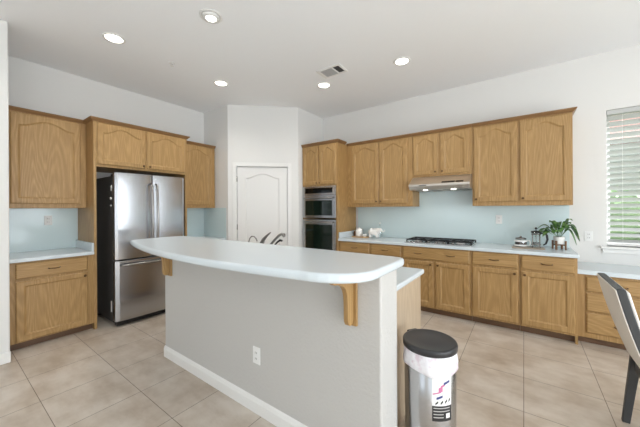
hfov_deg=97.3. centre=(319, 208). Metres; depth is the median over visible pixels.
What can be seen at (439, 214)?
backsplash
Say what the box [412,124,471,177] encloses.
upper cabinet
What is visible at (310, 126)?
wall
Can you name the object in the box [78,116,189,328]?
tall cabinet
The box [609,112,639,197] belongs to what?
house
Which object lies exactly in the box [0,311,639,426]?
floor
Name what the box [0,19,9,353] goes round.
wall
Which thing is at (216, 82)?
recessed light
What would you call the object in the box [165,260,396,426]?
wall
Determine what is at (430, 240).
gas cooktop
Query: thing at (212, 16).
recessed light
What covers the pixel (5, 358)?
baseboard
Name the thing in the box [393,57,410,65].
recessed light
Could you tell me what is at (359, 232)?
canister
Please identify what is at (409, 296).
base cabinet
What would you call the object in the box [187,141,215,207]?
upper cabinet
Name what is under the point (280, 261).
bar
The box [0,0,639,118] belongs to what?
ceiling
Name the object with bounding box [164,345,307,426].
baseboard
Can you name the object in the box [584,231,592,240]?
wall outlet
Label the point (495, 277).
base cabinet
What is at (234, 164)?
trim
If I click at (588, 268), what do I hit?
countertop
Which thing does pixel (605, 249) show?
window
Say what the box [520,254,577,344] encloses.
base cabinet
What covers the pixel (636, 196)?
hedge
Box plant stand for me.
[552,240,566,249]
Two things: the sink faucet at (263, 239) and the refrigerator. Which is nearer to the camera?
the sink faucet at (263, 239)
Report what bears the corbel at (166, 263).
attached to the wall at (317, 369)
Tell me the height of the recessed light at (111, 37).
0.008 m
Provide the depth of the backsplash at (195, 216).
4.94 m
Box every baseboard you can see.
[0,351,10,364]
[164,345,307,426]
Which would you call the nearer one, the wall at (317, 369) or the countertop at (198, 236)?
the wall at (317, 369)
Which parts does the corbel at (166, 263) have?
plate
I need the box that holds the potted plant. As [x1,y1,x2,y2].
[535,219,579,244]
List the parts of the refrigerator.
door, freezer drawer, handle, handle, handle, door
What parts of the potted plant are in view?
pot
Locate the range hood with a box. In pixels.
[409,174,471,191]
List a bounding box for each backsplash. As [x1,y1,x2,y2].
[9,208,77,252]
[187,208,203,236]
[204,208,225,237]
[358,190,568,247]
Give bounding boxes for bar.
[130,236,403,283]
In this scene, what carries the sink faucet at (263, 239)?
on the countertop at (405, 275)
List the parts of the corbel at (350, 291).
plate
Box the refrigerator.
[96,172,183,325]
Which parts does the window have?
sill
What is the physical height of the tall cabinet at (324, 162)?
2.498 m
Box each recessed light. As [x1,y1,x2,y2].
[102,32,125,43]
[199,8,222,23]
[213,80,227,85]
[317,82,330,87]
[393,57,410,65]
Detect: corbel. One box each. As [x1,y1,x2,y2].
[161,257,171,275]
[330,283,357,326]
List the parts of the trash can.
lid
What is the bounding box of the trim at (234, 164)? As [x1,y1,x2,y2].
[232,162,291,245]
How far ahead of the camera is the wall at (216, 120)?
4.80 m
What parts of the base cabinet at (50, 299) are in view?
drawer, door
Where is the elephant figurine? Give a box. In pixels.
[368,228,384,237]
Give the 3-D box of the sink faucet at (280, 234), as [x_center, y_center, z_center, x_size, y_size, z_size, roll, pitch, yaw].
[-0.380,0.345,2.460,0.200,0.273,0.051,0,0,36]
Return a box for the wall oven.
[303,218,336,250]
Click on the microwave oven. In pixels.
(318, 201)
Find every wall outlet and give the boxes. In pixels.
[44,216,51,224]
[253,346,259,364]
[496,215,501,223]
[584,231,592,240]
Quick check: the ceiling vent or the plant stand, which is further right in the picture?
the plant stand
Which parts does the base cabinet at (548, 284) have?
drawer, door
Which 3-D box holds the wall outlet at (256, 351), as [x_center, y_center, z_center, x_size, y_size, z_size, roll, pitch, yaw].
[-0.435,1.006,1.929,0.072,0.116,0.010,0,0,36]
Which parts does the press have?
frame, handle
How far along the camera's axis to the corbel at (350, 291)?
1.44 m
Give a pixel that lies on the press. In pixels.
(532, 232)
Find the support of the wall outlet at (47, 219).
attached to the backsplash at (28, 232)
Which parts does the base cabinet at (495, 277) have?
drawer, door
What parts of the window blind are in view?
ladder cord, rail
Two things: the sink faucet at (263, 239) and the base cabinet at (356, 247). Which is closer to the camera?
the sink faucet at (263, 239)
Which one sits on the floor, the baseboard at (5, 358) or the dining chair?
the dining chair
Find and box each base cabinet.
[9,254,93,350]
[339,241,402,266]
[397,276,420,426]
[403,246,471,320]
[471,251,519,330]
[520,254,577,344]
[578,274,639,349]
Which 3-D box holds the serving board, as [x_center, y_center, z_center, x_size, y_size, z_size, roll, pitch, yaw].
[2.455,0.461,3.323,0.310,0.010,0.200,0,0,36]
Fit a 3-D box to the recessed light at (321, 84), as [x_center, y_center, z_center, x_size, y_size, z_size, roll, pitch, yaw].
[0.056,-1.732,3.958,0.196,0.008,0.196,0,0,36]
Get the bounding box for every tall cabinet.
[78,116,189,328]
[301,139,355,250]
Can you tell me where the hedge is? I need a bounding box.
[610,185,639,239]
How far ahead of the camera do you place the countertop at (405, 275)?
2.04 m
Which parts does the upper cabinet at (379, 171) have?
door, crown, door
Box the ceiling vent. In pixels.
[316,63,347,78]
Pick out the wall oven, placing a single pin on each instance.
(319, 233)
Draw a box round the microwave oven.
[302,185,336,217]
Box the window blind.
[606,106,639,246]
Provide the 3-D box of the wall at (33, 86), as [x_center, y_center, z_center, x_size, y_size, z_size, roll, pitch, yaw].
[-2.875,-0.155,4.128,0.150,3.130,2.471,0,0,36]
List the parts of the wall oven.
handle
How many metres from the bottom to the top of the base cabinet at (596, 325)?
0.712 m
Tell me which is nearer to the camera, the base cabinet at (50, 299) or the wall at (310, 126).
the base cabinet at (50, 299)
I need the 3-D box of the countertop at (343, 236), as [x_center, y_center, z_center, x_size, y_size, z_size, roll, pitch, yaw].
[1.629,0.441,3.915,2.856,0.133,0.631,0,0,36]
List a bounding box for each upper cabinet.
[9,105,85,207]
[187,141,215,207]
[346,133,418,206]
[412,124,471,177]
[472,107,576,205]
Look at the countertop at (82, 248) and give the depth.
3.12 m
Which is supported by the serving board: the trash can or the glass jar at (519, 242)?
the glass jar at (519, 242)
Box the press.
[531,227,548,247]
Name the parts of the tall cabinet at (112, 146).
panel, door, crown, door, panel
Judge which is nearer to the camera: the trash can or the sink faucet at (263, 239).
the trash can
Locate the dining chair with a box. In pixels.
[596,273,639,423]
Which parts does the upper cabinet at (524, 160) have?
door, crown, door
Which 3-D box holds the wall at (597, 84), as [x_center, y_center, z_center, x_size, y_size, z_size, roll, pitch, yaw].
[2.219,-0.184,3.985,8.273,3.130,0.160,0,0,36]
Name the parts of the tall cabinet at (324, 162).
door, crown, door, panel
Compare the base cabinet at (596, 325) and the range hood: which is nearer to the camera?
the base cabinet at (596, 325)
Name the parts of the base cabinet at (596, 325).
drawer, drawer, drawer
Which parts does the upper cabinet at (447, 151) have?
door, crown, door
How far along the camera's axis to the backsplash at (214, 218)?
4.87 m
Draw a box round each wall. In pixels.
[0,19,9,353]
[8,56,203,178]
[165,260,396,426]
[204,105,227,239]
[227,105,298,246]
[287,44,639,265]
[298,108,322,246]
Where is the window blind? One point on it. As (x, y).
(631, 110)
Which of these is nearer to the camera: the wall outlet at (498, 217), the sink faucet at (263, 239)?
the sink faucet at (263, 239)
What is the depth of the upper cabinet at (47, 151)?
3.14 m
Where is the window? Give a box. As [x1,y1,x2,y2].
[600,113,639,254]
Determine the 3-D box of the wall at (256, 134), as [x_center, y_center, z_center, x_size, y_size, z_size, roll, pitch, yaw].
[-0.957,-0.166,4.815,1.169,3.130,0.120,0,0,-8]
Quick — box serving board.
[512,245,544,249]
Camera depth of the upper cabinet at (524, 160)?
3.32 m
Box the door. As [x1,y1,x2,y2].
[237,167,287,245]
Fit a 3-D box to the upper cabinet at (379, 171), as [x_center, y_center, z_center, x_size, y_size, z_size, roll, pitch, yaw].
[0.986,-0.559,4.539,1.093,1.060,0.374,0,0,36]
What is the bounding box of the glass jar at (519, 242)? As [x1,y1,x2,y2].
[514,236,530,246]
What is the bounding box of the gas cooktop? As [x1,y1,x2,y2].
[405,236,476,246]
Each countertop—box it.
[9,240,93,263]
[198,236,225,239]
[338,230,579,258]
[397,267,423,290]
[578,261,639,279]
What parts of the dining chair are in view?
rail, panel, backrest, frame, leg, seat rail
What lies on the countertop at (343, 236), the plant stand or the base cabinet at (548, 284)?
the plant stand
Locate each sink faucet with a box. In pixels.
[260,232,270,243]
[270,233,284,244]
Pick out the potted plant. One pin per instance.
(565, 225)
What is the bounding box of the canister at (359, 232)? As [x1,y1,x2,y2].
[356,227,362,236]
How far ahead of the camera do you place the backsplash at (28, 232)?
3.36 m
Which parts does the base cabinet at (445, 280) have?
door, drawer, door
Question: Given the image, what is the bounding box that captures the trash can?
[403,328,457,426]
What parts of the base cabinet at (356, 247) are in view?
drawer, drawer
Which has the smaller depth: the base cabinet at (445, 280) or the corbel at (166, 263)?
the corbel at (166, 263)
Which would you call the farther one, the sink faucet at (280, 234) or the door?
the door
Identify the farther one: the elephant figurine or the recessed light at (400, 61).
the elephant figurine
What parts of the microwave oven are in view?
handle, control panel, door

